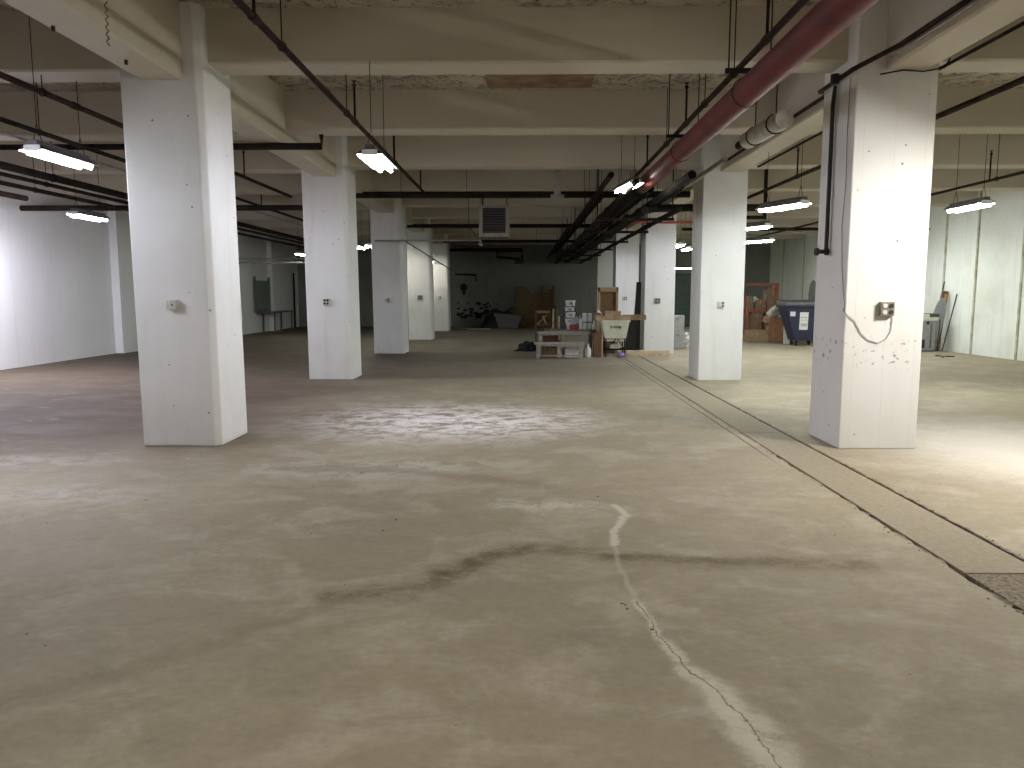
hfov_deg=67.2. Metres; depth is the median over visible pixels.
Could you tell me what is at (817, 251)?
standpipe
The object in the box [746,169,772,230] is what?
ceiling light
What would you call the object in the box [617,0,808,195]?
pipe
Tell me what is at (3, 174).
pipe
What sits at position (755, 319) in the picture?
cardboard box
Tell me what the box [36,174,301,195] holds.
ceiling beam
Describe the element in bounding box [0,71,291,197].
pipe
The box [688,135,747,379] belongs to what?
column
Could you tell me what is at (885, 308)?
outlet box
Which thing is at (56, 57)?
ceiling beam
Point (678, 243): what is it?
ceiling light
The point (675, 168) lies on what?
power cable
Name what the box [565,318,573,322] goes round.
bucket
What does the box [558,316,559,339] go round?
wooden post
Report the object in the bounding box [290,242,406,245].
ceiling beam
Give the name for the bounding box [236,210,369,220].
ceiling beam
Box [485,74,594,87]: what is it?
trim
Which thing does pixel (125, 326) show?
pilasters
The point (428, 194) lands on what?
pipe
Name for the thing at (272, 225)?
ceiling beam
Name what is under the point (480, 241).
valve
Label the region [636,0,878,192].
pipe
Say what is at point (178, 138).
column
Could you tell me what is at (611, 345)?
box
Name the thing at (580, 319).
glass jar
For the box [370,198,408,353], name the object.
column
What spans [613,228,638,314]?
column
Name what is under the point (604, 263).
column
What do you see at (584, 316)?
glass jar
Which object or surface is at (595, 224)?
pipe
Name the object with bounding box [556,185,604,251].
pipe
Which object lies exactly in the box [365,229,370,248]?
ceiling light
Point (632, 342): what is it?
board
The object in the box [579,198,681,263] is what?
pipe
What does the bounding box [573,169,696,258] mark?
pipe
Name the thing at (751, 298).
cardboard box
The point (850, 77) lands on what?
power cable
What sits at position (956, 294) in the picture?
rod
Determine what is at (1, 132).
pipe
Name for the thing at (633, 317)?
plank
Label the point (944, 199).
ceiling beam
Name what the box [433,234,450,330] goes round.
column
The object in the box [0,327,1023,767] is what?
floor
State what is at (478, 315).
wall stains
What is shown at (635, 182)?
pipe
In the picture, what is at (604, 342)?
cart
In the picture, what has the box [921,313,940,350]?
machine
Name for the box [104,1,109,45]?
wire
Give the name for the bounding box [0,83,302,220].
pipe
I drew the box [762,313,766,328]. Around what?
cardboard box
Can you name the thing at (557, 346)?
cardboard box
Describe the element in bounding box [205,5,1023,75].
ceiling beam
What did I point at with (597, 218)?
pipe trapeze
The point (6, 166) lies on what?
pipe
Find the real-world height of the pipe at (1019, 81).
0.926 m
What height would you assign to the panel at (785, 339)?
1.123 m
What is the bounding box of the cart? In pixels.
[603,337,626,356]
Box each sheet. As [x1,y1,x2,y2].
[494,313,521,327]
[516,285,554,326]
[570,315,580,324]
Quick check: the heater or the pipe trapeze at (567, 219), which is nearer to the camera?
the heater
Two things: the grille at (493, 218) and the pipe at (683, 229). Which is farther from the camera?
the pipe at (683, 229)
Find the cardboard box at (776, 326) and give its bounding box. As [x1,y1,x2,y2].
[769,318,783,342]
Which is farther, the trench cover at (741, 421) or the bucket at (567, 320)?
the bucket at (567, 320)
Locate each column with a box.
[119,2,246,445]
[301,136,361,379]
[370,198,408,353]
[406,219,434,339]
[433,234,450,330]
[595,234,612,330]
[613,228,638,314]
[640,198,676,353]
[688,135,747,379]
[809,0,938,448]
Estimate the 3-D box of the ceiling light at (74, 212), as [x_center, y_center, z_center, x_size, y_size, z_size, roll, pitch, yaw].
[-7.447,-3.682,13.470,0.282,1.574,0.956,0,7,1]
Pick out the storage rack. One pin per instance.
(770, 285)
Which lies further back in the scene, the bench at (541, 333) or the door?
the door
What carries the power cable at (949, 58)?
attached to the column at (864, 393)
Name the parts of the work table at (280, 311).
leg, leg, leg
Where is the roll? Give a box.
[766,305,779,317]
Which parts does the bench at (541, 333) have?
leg, seat, leg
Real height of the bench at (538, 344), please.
0.400 m
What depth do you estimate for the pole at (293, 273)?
36.93 m
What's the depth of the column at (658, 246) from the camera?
20.47 m
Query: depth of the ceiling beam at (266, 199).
20.57 m
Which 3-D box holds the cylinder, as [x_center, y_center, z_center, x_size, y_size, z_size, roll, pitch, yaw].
[2.872,-3.362,8.881,0.222,1.144,1.503,0,7,-2]
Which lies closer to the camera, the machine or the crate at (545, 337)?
the crate at (545, 337)
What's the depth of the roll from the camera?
24.84 m
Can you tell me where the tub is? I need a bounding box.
[599,320,629,340]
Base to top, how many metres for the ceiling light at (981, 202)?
1.574 m
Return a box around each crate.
[542,340,560,341]
[543,335,557,339]
[597,287,617,353]
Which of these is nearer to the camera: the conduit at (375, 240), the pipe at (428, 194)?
the pipe at (428, 194)
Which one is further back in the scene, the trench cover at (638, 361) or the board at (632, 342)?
the board at (632, 342)
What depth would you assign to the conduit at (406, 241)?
24.30 m
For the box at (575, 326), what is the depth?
20.98 m
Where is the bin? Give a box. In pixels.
[776,300,814,345]
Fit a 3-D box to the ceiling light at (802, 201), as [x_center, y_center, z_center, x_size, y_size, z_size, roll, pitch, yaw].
[4.118,-3.450,11.621,0.282,1.604,0.956,-3,7,-21]
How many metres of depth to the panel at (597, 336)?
19.54 m
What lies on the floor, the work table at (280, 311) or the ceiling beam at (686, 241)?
the work table at (280, 311)
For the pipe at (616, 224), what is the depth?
19.86 m
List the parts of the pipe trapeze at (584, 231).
rod, rail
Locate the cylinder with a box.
[735,84,793,149]
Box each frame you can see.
[535,309,550,341]
[540,305,557,327]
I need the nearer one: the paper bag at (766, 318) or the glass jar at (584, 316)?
the glass jar at (584, 316)
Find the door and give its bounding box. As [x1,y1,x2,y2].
[674,273,690,326]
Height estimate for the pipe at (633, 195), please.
0.288 m
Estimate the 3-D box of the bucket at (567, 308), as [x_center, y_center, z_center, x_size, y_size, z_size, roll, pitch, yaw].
[1.591,-2.064,21.183,0.286,0.154,0.286,0,7,1]
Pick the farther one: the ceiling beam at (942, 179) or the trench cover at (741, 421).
the ceiling beam at (942, 179)
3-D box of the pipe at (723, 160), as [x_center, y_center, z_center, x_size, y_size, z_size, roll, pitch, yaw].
[3.297,-5.240,24.262,0.108,0.984,26.300,0,7,1]
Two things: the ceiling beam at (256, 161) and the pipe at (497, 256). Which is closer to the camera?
the ceiling beam at (256, 161)
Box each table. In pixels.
[256,310,292,331]
[544,328,595,352]
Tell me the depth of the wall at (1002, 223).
20.60 m
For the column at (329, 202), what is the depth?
14.28 m
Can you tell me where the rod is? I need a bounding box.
[942,294,957,350]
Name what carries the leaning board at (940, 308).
on the floor
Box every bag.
[518,341,535,350]
[762,315,775,324]
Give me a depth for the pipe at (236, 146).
10.91 m
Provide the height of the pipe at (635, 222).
1.102 m
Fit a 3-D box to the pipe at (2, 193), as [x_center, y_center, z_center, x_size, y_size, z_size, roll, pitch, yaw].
[-8.667,-2.784,9.262,0.100,0.120,8.800,0,7,1]
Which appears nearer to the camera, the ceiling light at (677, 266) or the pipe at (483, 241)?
the pipe at (483, 241)
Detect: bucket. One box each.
[565,306,574,310]
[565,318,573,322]
[566,300,574,305]
[566,312,575,317]
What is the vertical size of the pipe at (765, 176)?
1.202 m
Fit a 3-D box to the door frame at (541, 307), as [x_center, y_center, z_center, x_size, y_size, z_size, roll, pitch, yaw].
[1.772,-3.230,36.677,0.849,1.100,0.050,0,7,1]
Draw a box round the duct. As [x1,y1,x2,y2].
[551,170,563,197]
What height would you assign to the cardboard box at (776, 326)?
0.820 m
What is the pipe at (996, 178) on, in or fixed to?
hanging from the ceiling
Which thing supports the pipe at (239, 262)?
attached to the wall at (56, 298)
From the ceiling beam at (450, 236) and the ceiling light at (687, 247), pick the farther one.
the ceiling beam at (450, 236)
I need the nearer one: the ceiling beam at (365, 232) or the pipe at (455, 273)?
the ceiling beam at (365, 232)
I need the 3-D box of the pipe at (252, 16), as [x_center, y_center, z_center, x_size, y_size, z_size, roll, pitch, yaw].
[-2.005,-3.350,7.189,0.088,0.774,19.000,0,7,1]
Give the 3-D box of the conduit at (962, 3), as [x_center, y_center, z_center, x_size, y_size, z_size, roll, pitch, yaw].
[3.474,-2.936,5.649,0.326,0.167,16.000,0,7,1]
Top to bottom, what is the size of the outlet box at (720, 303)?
0.110 m
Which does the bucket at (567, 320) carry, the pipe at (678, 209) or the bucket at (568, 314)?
the bucket at (568, 314)
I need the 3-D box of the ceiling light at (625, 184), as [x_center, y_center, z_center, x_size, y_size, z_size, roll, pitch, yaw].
[1.858,-3.729,12.326,0.282,1.214,0.956,-1,7,-8]
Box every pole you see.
[293,273,295,326]
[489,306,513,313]
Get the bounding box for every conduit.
[375,240,479,240]
[406,241,451,269]
[727,0,971,160]
[757,21,1023,167]
[889,0,980,57]
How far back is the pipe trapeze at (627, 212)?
20.93 m
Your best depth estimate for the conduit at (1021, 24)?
7.21 m
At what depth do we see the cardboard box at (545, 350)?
19.50 m
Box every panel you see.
[253,276,270,311]
[593,332,601,356]
[783,328,789,343]
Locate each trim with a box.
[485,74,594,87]
[781,191,1023,359]
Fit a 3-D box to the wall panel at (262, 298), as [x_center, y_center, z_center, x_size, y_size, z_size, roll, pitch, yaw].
[-10.513,-3.776,32.432,0.080,1.450,1.840,0,7,1]
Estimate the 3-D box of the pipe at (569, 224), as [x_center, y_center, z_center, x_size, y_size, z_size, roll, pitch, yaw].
[1.606,-5.631,28.469,0.108,1.184,17.900,0,7,1]
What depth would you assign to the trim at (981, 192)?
20.36 m
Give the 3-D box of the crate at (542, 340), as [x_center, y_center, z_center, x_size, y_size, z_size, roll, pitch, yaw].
[1.039,-1.086,20.621,0.520,0.170,0.300,0,7,1]
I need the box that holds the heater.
[479,198,509,237]
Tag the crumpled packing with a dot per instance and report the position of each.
(686, 339)
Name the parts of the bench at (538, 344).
leg, seat, leg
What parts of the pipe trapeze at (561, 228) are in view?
rail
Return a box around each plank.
[595,315,613,319]
[614,315,630,319]
[630,315,645,319]
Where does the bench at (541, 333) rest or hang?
on the floor
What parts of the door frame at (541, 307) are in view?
rail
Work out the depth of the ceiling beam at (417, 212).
23.64 m
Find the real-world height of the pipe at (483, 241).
0.992 m
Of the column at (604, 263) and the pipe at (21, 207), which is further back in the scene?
the column at (604, 263)
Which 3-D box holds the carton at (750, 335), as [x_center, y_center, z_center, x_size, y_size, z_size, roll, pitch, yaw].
[8.284,-1.645,26.121,0.763,0.402,0.502,0,7,1]
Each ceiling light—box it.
[18,18,98,168]
[66,150,110,221]
[294,221,304,255]
[356,61,397,172]
[357,220,366,249]
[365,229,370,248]
[612,146,644,192]
[675,256,690,268]
[676,235,685,247]
[679,212,691,250]
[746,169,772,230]
[746,229,774,243]
[755,145,811,212]
[943,134,995,212]
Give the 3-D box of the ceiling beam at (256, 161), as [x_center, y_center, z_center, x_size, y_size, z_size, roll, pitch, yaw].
[-7.232,-4.285,14.463,7.220,0.605,0.440,0,7,1]
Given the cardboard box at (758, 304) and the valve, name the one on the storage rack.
the cardboard box at (758, 304)
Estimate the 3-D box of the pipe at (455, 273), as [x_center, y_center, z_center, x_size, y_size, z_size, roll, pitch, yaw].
[-2.253,-5.216,37.584,1.060,0.374,0.097,0,7,1]
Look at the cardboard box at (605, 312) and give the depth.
19.61 m
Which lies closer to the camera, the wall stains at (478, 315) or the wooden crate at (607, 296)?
the wooden crate at (607, 296)
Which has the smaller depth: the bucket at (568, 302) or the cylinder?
the cylinder
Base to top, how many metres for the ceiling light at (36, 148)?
1.524 m
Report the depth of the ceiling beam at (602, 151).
14.13 m
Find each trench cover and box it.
[623,356,657,366]
[639,367,693,385]
[669,386,780,432]
[742,432,1023,577]
[966,574,1023,610]
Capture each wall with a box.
[0,174,298,369]
[297,244,770,326]
[769,191,1023,360]
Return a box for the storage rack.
[743,283,778,317]
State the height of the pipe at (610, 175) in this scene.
0.994 m
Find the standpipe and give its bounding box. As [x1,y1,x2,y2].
[814,73,839,255]
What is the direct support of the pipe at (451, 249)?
attached to the wall at (497, 281)
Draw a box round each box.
[166,300,177,309]
[323,298,329,304]
[541,346,556,357]
[557,346,561,357]
[564,349,577,356]
[570,324,577,328]
[604,311,620,314]
[609,344,619,347]
[718,301,723,306]
[748,312,762,328]
[749,296,753,308]
[754,300,765,308]
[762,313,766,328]
[763,288,775,308]
[878,302,894,315]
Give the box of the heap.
[479,310,522,328]
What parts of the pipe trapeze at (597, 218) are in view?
rod, rail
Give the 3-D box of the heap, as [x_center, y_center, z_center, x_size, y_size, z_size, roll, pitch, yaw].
[-0.537,-3.086,36.500,2.100,0.855,1.600,0,7,1]
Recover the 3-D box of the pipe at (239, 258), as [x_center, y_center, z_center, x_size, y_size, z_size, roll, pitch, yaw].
[-8.320,-4.360,26.794,4.400,0.050,0.050,0,7,1]
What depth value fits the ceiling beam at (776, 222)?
26.78 m
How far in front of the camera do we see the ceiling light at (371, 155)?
8.19 m
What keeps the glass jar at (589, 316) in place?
on the table at (545, 329)
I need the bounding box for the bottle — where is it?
[585,344,590,356]
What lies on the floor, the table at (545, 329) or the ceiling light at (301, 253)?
the table at (545, 329)
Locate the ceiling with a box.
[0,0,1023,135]
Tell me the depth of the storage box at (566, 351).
19.52 m
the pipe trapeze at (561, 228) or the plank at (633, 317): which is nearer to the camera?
the plank at (633, 317)
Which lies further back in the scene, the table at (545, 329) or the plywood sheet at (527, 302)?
the plywood sheet at (527, 302)
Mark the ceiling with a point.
(995, 79)
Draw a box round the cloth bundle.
[617,352,624,356]
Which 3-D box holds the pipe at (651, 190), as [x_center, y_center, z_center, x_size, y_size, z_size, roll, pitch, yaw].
[2.822,-5.462,26.055,0.200,0.960,22.700,0,7,1]
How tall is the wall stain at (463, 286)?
0.550 m
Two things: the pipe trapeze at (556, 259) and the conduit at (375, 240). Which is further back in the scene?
the pipe trapeze at (556, 259)
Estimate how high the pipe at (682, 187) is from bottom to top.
1.194 m
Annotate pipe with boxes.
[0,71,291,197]
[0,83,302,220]
[0,131,357,242]
[0,134,323,149]
[0,141,303,241]
[0,141,303,243]
[0,156,303,247]
[0,190,28,200]
[19,205,302,210]
[232,0,424,192]
[239,258,304,258]
[239,262,304,263]
[356,169,690,198]
[407,218,625,227]
[443,228,573,242]
[450,248,522,259]
[455,273,476,280]
[496,252,519,259]
[547,223,570,258]
[552,169,613,254]
[554,206,609,263]
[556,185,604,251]
[557,169,638,258]
[564,188,646,257]
[565,214,629,262]
[572,186,653,253]
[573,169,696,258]
[576,186,683,258]
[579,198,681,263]
[605,157,727,240]
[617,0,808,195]
[632,221,692,223]
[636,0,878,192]
[641,204,759,213]
[682,228,929,230]
[746,169,767,218]
[747,76,1023,198]
[756,134,1023,236]
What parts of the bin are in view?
lid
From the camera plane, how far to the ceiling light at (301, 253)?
26.97 m
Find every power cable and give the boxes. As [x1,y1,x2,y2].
[675,168,694,249]
[842,77,892,343]
[880,58,950,74]
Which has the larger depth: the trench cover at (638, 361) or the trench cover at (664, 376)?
the trench cover at (638, 361)
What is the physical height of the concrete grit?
0.005 m
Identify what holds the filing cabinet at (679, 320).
on the floor
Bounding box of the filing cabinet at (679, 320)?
[673,315,684,348]
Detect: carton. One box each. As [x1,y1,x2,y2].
[743,329,768,341]
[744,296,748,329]
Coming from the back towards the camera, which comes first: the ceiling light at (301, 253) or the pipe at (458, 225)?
the ceiling light at (301, 253)
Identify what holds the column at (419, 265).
on the floor
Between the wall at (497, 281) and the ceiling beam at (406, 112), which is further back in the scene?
the wall at (497, 281)
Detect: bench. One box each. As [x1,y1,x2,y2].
[534,342,584,358]
[537,331,589,354]
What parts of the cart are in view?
frame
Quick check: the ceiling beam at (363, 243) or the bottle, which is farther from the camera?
the ceiling beam at (363, 243)
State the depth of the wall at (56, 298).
18.41 m
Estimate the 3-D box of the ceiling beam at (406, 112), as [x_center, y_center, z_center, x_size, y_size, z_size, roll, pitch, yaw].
[4.247,-3.929,11.136,15.830,0.540,0.440,0,7,1]
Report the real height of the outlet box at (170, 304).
0.100 m
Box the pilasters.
[106,195,279,352]
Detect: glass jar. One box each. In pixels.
[578,318,581,328]
[582,313,586,328]
[587,313,591,328]
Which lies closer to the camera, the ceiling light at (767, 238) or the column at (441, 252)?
the ceiling light at (767, 238)
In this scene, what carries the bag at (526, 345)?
on the floor
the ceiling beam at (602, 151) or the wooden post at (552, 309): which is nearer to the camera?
the ceiling beam at (602, 151)
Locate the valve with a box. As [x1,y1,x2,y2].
[468,198,481,245]
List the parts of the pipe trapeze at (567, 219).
rail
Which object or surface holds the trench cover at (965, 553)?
on the floor
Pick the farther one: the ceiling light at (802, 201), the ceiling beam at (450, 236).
the ceiling beam at (450, 236)
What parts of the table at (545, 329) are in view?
leg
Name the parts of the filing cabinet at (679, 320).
drawer, drawer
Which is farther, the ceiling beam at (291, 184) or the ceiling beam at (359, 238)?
the ceiling beam at (359, 238)
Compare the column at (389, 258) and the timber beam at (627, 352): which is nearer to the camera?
the timber beam at (627, 352)
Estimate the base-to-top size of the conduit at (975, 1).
0.024 m
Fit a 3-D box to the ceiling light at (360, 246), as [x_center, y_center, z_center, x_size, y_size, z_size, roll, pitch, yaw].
[-4.433,-4.710,22.268,0.282,1.574,0.956,0,7,1]
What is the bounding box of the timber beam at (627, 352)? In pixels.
[625,350,669,355]
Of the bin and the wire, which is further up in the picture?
the wire
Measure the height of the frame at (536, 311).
1.160 m
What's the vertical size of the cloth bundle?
0.123 m
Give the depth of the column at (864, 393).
7.83 m
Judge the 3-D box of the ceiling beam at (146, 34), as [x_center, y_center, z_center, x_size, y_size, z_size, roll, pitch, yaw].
[-3.406,-4.264,14.905,0.420,0.750,45.500,0,7,1]
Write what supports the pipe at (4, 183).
hanging from the ceiling
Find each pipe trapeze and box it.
[556,259,591,260]
[561,228,600,255]
[566,219,612,249]
[574,212,627,242]
[583,190,648,232]
[596,169,673,220]
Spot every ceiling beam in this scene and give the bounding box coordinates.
[0,10,119,82]
[0,91,248,140]
[0,140,300,173]
[2,0,452,248]
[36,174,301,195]
[119,195,369,209]
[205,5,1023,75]
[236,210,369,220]
[237,221,370,229]
[240,229,370,235]
[272,236,370,241]
[284,88,1023,135]
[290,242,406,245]
[347,134,1023,169]
[372,169,1023,191]
[402,191,978,206]
[412,207,818,218]
[430,218,818,226]
[435,227,817,233]
[448,234,802,239]
[451,240,778,244]
[606,0,1023,240]
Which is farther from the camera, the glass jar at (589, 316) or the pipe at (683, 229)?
the pipe at (683, 229)
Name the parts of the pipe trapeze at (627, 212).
rail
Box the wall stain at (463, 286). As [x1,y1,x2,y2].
[461,284,466,294]
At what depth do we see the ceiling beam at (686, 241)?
36.32 m
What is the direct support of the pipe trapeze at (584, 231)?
hanging from the ceiling
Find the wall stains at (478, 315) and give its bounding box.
[456,302,497,318]
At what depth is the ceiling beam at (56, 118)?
11.08 m
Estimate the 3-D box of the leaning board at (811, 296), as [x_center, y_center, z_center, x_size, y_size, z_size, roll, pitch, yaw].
[9.889,-2.387,25.373,0.280,2.050,0.030,0,7,1]
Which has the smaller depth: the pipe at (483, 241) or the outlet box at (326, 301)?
the outlet box at (326, 301)
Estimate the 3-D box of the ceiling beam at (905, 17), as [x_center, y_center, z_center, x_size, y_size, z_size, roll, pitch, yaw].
[3.983,-4.282,14.799,0.420,0.690,45.500,0,7,1]
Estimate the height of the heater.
1.500 m
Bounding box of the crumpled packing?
[684,332,689,347]
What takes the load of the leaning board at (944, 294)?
on the floor
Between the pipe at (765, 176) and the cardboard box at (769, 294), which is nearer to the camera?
the pipe at (765, 176)
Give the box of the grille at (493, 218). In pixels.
[483,208,504,232]
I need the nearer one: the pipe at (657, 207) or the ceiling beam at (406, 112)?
the ceiling beam at (406, 112)
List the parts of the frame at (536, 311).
leg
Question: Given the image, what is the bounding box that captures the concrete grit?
[25,397,1019,645]
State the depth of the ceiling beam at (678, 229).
29.97 m
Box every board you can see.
[625,282,640,349]
[806,280,815,342]
[933,298,945,350]
[935,291,948,350]
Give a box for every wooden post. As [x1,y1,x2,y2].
[552,309,553,327]
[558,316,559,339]
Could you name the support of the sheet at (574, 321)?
on the box at (575, 326)

